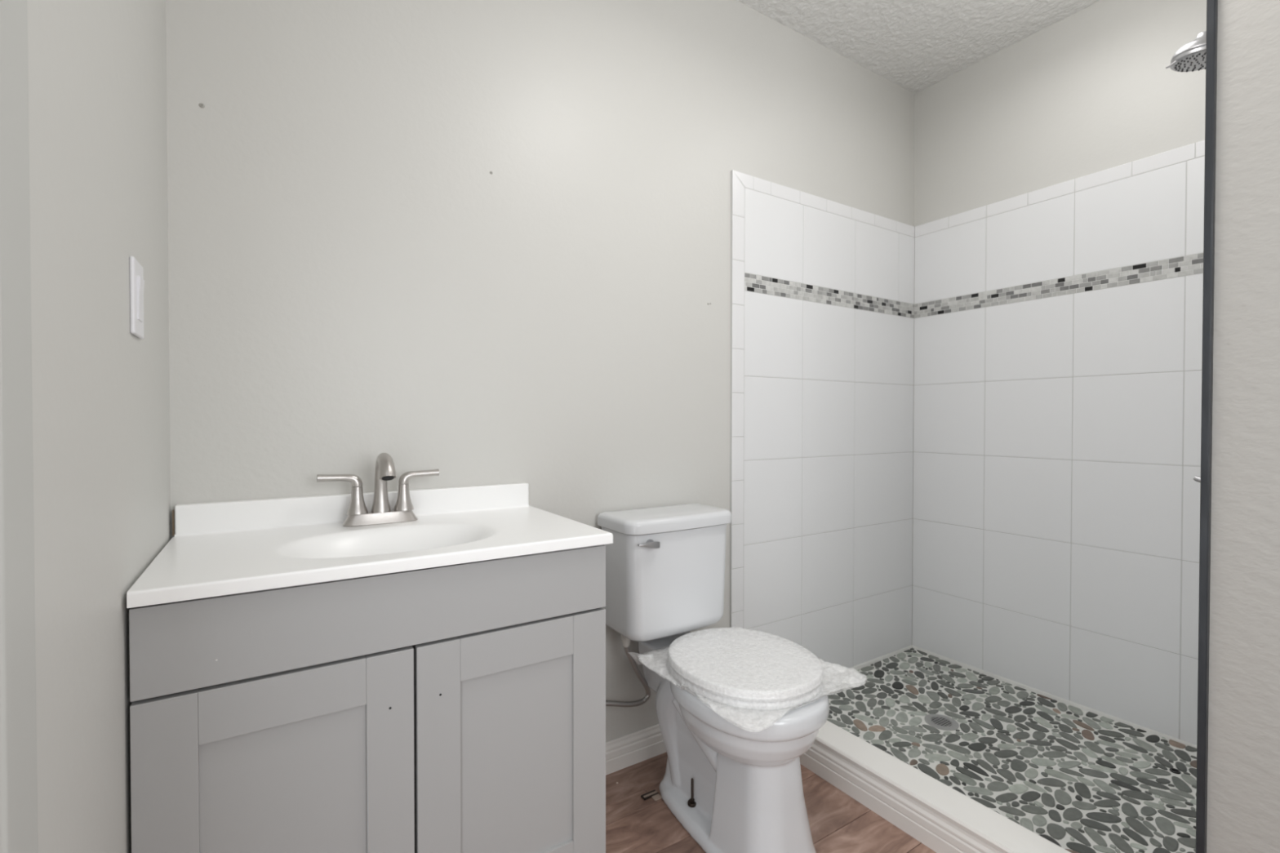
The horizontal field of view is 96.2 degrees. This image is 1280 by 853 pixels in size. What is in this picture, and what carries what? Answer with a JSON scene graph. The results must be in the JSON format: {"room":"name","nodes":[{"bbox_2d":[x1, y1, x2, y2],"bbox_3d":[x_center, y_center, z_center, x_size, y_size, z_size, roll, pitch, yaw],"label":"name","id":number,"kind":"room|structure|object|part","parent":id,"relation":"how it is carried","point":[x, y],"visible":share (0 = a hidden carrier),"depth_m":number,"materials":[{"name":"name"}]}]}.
{"room":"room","nodes":[
{"label":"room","id":0,"kind":"room"},
{"bbox_2d":[27,0,170,852],"bbox_3d":[-0.326,-0.147,0.082,0.100,2.685,2.820,0,1,-33],"label":"wall","id":1,"kind":"structure","parent":0,"point":[97,68],"depth_m":0.69,"materials":[{"name":"grey paint"}]},
{"bbox_2d":[0,0,38,852],"bbox_3d":[-0.247,0.046,0.061,0.012,2.098,1.015,0,1,-33],"label":"trim","id":2,"kind":"structure","parent":1,"relation":"attached to","point":[18,706],"depth_m":0.45,"materials":[{"name":"grey paint"}]},
{"bbox_2d":[128,256,144,338],"bbox_3d":[-0.787,-0.200,0.902,0.010,0.117,0.076,0,1,-33],"label":"light switch","id":3,"kind":"object","parent":1,"relation":"attached to","point":[136,270],"visible":1,"depth_m":0.88,"materials":[{"name":"white plastic"}]},
{"bbox_2d":[172,510,174,535],"bbox_3d":[-0.971,0.200,1.195,0.002,0.053,0.007,0,1,-33],"label":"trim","id":4,"kind":"structure","parent":1,"relation":"attached to","point":[173,519],"depth_m":1.19,"materials":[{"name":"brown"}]},
{"bbox_2d":[165,0,915,742],"bbox_3d":[0.112,-0.171,1.967,2.874,2.685,0.120,0,1,-33],"label":"wall","id":5,"kind":"structure","parent":0,"point":[477,242],"depth_m":1.57,"materials":[{"name":"grey paint"}]},
{"bbox_2d":[174,482,528,534],"bbox_3d":[-0.645,0.195,1.412,0.778,0.066,0.023,0,1,-33],"label":"backsplash","id":6,"kind":"structure","parent":5,"relation":"attached to","point":[210,517],"depth_m":1.33,"materials":[{"name":"white stone"}]},
{"bbox_2d":[605,724,666,775],"bbox_3d":[-0.013,1.026,1.835,0.798,0.094,0.014,0,1,-33],"label":"baseboard","id":7,"kind":"structure","parent":5,"relation":"attached to","point":[625,751],"depth_m":1.83,"materials":[{"name":"white paint"}]},
{"bbox_2d":[731,169,914,628],"bbox_3d":[0.786,0.079,2.338,1.100,1.975,0.010,0,1,-33],"label":"trim","id":8,"kind":"structure","parent":5,"relation":"attached to","point":[748,181],"depth_m":2.06,"materials":[{"name":"white tile"}]},
{"bbox_2d":[743,188,914,676],"bbox_3d":[0.811,0.100,2.354,1.041,1.916,0.009,0,1,-33],"label":"wall tiles","id":9,"kind":"structure","parent":5,"relation":"attached to","point":[793,418],"depth_m":2.31,"materials":[{"name":"white tile"}]},
{"bbox_2d":[605,751,936,852],"bbox_3d":[0.449,1.107,0.388,1.730,0.030,2.970,0,1,-33],"label":"floor","id":10,"kind":"structure","parent":0,"point":[838,823],"depth_m":1.56,"materials":[{"name":"brown wood"}]},
{"bbox_2d":[128,544,605,852],"bbox_3d":[-0.527,0.667,1.232,0.782,0.826,0.461,0,1,-33],"label":"vanity cabinet","id":11,"kind":"object","parent":10,"relation":"on","point":[460,708],"visible":0.91,"depth_m":1.00,"materials":[{"name":"grey paint"}]},
{"bbox_3d":[-0.575,0.679,0.940,0.387,0.558,0.018,0,1,-33],"label":"door","id":12,"kind":"part","parent":11,"relation":"part of","materials":[{"name":"grey paint"}]},
{"bbox_3d":[-0.408,0.327,1.042,0.782,0.134,0.018,0,1,-33],"label":"false drawer","id":13,"kind":"part","parent":11,"relation":"part of","materials":[{"name":"grey paint"}]},
{"bbox_2d":[126,482,613,608],"bbox_3d":[-0.520,0.260,1.226,0.794,0.192,0.473,0,1,-33],"label":"countertop","id":14,"kind":"structure","parent":11,"relation":"on","point":[223,548],"depth_m":1.21,"materials":[{"name":"white stone"}]},
{"bbox_2d":[316,453,439,526],"bbox_3d":[-0.591,0.144,1.325,0.266,0.168,0.141,0,1,-33],"label":"faucet","id":15,"kind":"object","parent":14,"relation":"on","point":[381,513],"visible":1,"depth_m":1.34,"materials":[{"name":"silver metal"}]},
{"bbox_3d":[-0.687,0.123,1.316,0.094,0.032,0.023,0,1,-33],"label":"lever","id":16,"kind":"part","parent":15,"relation":"part of","materials":[{"name":"silver metal"}]},
{"bbox_3d":[-0.657,0.171,1.335,0.046,0.062,0.046,0,1,-33],"label":"handle post","id":17,"kind":"part","parent":15,"relation":"part of","materials":[{"name":"silver metal"}]},
{"bbox_3d":[-0.615,0.215,1.363,0.164,0.026,0.053,0,1,-33],"label":"plate","id":18,"kind":"part","parent":15,"relation":"part of","materials":[{"name":"silver metal"}]},
{"bbox_3d":[-0.590,0.131,1.323,0.043,0.142,0.136,0,1,-33],"label":"spout","id":19,"kind":"part","parent":15,"relation":"part of","materials":[{"name":"silver metal"}]},
{"bbox_3d":[-0.572,0.170,1.390,0.046,0.062,0.046,0,1,-33],"label":"handle post","id":20,"kind":"part","parent":15,"relation":"part of","materials":[{"name":"silver metal"}]},
{"bbox_3d":[-0.542,0.122,1.409,0.094,0.032,0.023,0,1,-33],"label":"lever","id":21,"kind":"part","parent":15,"relation":"part of","materials":[{"name":"silver metal"}]},
{"bbox_3d":[-0.243,0.677,1.153,0.390,0.558,0.018,0,1,-33],"label":"door","id":22,"kind":"part","parent":11,"relation":"part of","materials":[{"name":"grey paint"}]},
{"bbox_2d":[640,789,658,800],"bbox_3d":[0.028,1.072,1.673,0.049,0.005,0.020,0,1,-33],"label":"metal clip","id":23,"kind":"object","parent":10,"relation":"on","point":[642,795],"visible":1,"depth_m":1.67,"materials":[{"name":"grey metal"}]},
{"bbox_2d":[643,791,662,800],"bbox_3d":[0.036,1.073,1.664,0.050,0.004,0.036,0,1,-33],"label":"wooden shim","id":24,"kind":"object","parent":10,"relation":"on","point":[656,797],"visible":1,"depth_m":1.67,"materials":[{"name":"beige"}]},
{"bbox_2d":[597,502,829,852],"bbox_3d":[0.216,0.669,1.587,0.407,0.816,0.645,0,1,-33],"label":"toilet","id":25,"kind":"object","parent":10,"relation":"on","point":[733,788],"visible":0.75,"depth_m":1.60,"materials":[{"name":"white ceramic"}]},
{"bbox_2d":[605,634,650,706],"bbox_3d":[-0.142,0.739,1.674,0.415,0.241,0.048,0,1,-29],"label":"supply hose","id":26,"kind":"object","parent":25,"relation":"attached to","point":[625,642],"visible":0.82,"depth_m":1.74,"materials":[{"name":"silver metal"}]},
{"bbox_3d":[0.022,0.331,1.609,0.069,0.025,0.029,0,1,-33],"label":"flush lever","id":27,"kind":"part","parent":25,"relation":"part of","materials":[{"name":"silver metal"}]},
{"bbox_3d":[0.084,0.461,1.769,0.366,0.315,0.186,0,1,-33],"label":"tank","id":28,"kind":"part","parent":25,"relation":"part of","materials":[{"name":"white ceramic"}]},
{"bbox_3d":[0.087,0.280,1.762,0.389,0.042,0.204,0,1,-33],"label":"tank lid","id":29,"kind":"part","parent":25,"relation":"part of","materials":[{"name":"white ceramic"}]},
{"bbox_2d":[687,799,696,807],"bbox_3d":[0.143,1.030,1.573,0.026,0.009,0.026,0,1,-33],"label":"washer","id":30,"kind":"object","parent":25,"relation":"in","point":[691,802],"depth_m":1.57,"materials":[{"name":"brown metal"}]},
{"bbox_3d":[0.229,0.866,1.570,0.353,0.421,0.599,0,1,-33],"label":"bowl","id":31,"kind":"part","parent":25,"relation":"part of","materials":[{"name":"white ceramic"}]},
{"bbox_3d":[0.274,0.646,1.529,0.362,0.018,0.410,0,1,-33],"label":"seat","id":32,"kind":"part","parent":25,"relation":"part of","materials":[{"name":"white plastic"}]},
{"bbox_3d":[0.274,0.624,1.529,0.371,0.023,0.413,0,1,-33],"label":"lid","id":33,"kind":"part","parent":25,"relation":"part of","materials":[{"name":"white plastic"}]},
{"bbox_2d":[627,626,866,732],"bbox_3d":[0.281,0.644,1.551,0.446,0.073,0.506,0,1,-33],"label":"bubble wrap","id":34,"kind":"object","parent":25,"relation":"attached to","point":[729,708],"visible":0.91,"depth_m":1.45,"materials":[{"name":"white plastic"}]},
{"bbox_2d":[817,720,1071,852],"bbox_3d":[0.743,1.032,1.588,0.107,0.130,1.226,0,1,-33],"label":"shower curb","id":35,"kind":"object","parent":10,"relation":"on","point":[1011,834],"visible":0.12,"depth_m":1.50,"materials":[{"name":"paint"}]},
{"bbox_2d":[799,736,1016,852],"bbox_3d":[0.692,1.030,1.557,0.014,0.094,1.217,0,1,-33],"label":"baseboard","id":36,"kind":"structure","parent":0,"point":[934,831],"depth_m":1.56,"materials":[{"name":"white paint"}]},
{"bbox_2d":[737,0,1099,93],"bbox_3d":[0.842,-1.547,0.814,2.874,0.103,2.820,0,1,-33],"label":"ceiling","id":37,"kind":"structure","parent":0,"point":[914,45],"depth_m":2.18,"materials":[{"name":"white paint"}]},
{"bbox_2d":[824,644,1196,748],"bbox_3d":[1.186,1.026,1.873,0.945,0.020,1.226,0,1,-33],"label":"trim","id":38,"kind":"structure","parent":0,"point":[868,663],"depth_m":2.25,"materials":[{"name":"tile"}]},
{"bbox_2d":[826,648,1196,852],"bbox_3d":[1.186,1.064,1.873,0.945,0.083,1.226,0,1,-33],"label":"floor","id":39,"kind":"structure","parent":0,"point":[1057,832],"depth_m":1.81,"materials":[{"name":"grey stone"}]},
{"bbox_2d":[924,713,959,730],"bbox_3d":[1.064,1.044,2.026,0.108,0.007,0.108,0,1,-33],"label":"shower drain","id":40,"kind":"object","parent":39,"relation":"on","point":[940,722],"visible":1,"depth_m":2.02,"materials":[{"name":"silver metal"}]},
{"bbox_2d":[1169,768,1181,773],"bbox_3d":[1.599,1.030,1.716,0.025,0.006,0.025,0,1,-33],"label":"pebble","id":41,"kind":"object","parent":39,"relation":"on","point":[1172,770],"visible":1,"depth_m":1.72,"materials":[{"name":"black stone"}]},
{"bbox_2d":[911,0,1206,739],"bbox_3d":[1.633,-0.172,2.148,0.120,2.685,1.460,0,1,-33],"label":"wall","id":42,"kind":"structure","parent":0,"point":[1092,91],"depth_m":2.13,"materials":[{"name":"grey paint"}]},
{"bbox_2d":[912,155,1204,745],"bbox_3d":[1.588,0.104,2.119,0.009,1.916,1.224,0,1,-33],"label":"shower tiles","id":43,"kind":"structure","parent":42,"relation":"attached to","point":[1140,219],"depth_m":2.12,"materials":[{"name":"white tile"}]},
{"bbox_2d":[915,140,1204,237],"bbox_3d":[1.589,-0.881,2.107,0.010,0.049,1.225,0,1,-33],"label":"trim","id":44,"kind":"structure","parent":42,"relation":"attached to","point":[1186,153],"depth_m":2.10,"materials":[{"name":"white tile"}]},
{"bbox_2d":[1206,0,1279,852],"bbox_3d":[1.916,-0.154,0.722,1.185,2.685,1.474,0,1,-33],"label":"wall","id":45,"kind":"structure","parent":0,"point":[1243,815],"depth_m":0.99,"materials":[{"name":"grey paint"}]},
{"bbox_2d":[1165,31,1206,72],"bbox_3d":[1.460,-0.988,1.427,0.125,0.131,0.212,0,1,-33],"label":"shower fixture","id":46,"kind":"object","parent":45,"relation":"attached to","point":[1190,57],"visible":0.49,"depth_m":1.46,"materials":[{"name":"silver metal"}]},
{"bbox_2d":[1195,0,1217,852],"bbox_3d":[1.016,-0.263,1.025,0.024,2.474,0.012,0,1,-33],"label":"trim","id":47,"kind":"structure","parent":45,"relation":"attached to","point":[1211,5],"depth_m":1.02,"materials":[{"name":"black metal"}]},
{"bbox_3d":[1.474,0.114,1.322,1.041,1.916,0.006,0,1,-33],"label":"wall tiles","id":48,"kind":"structure","parent":0,"visible":0},
{"bbox_2d":[1193,475,1200,482],"bbox_3d":[1.403,0.142,1.361,0.170,0.170,0.135,0,1,-33],"label":"shower valve","id":49,"kind":"object","parent":48,"relation":"attached to","point":[1197,478],"visible":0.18,"depth_m":1.41,"materials":[{"name":"silver metal"}]}
]}

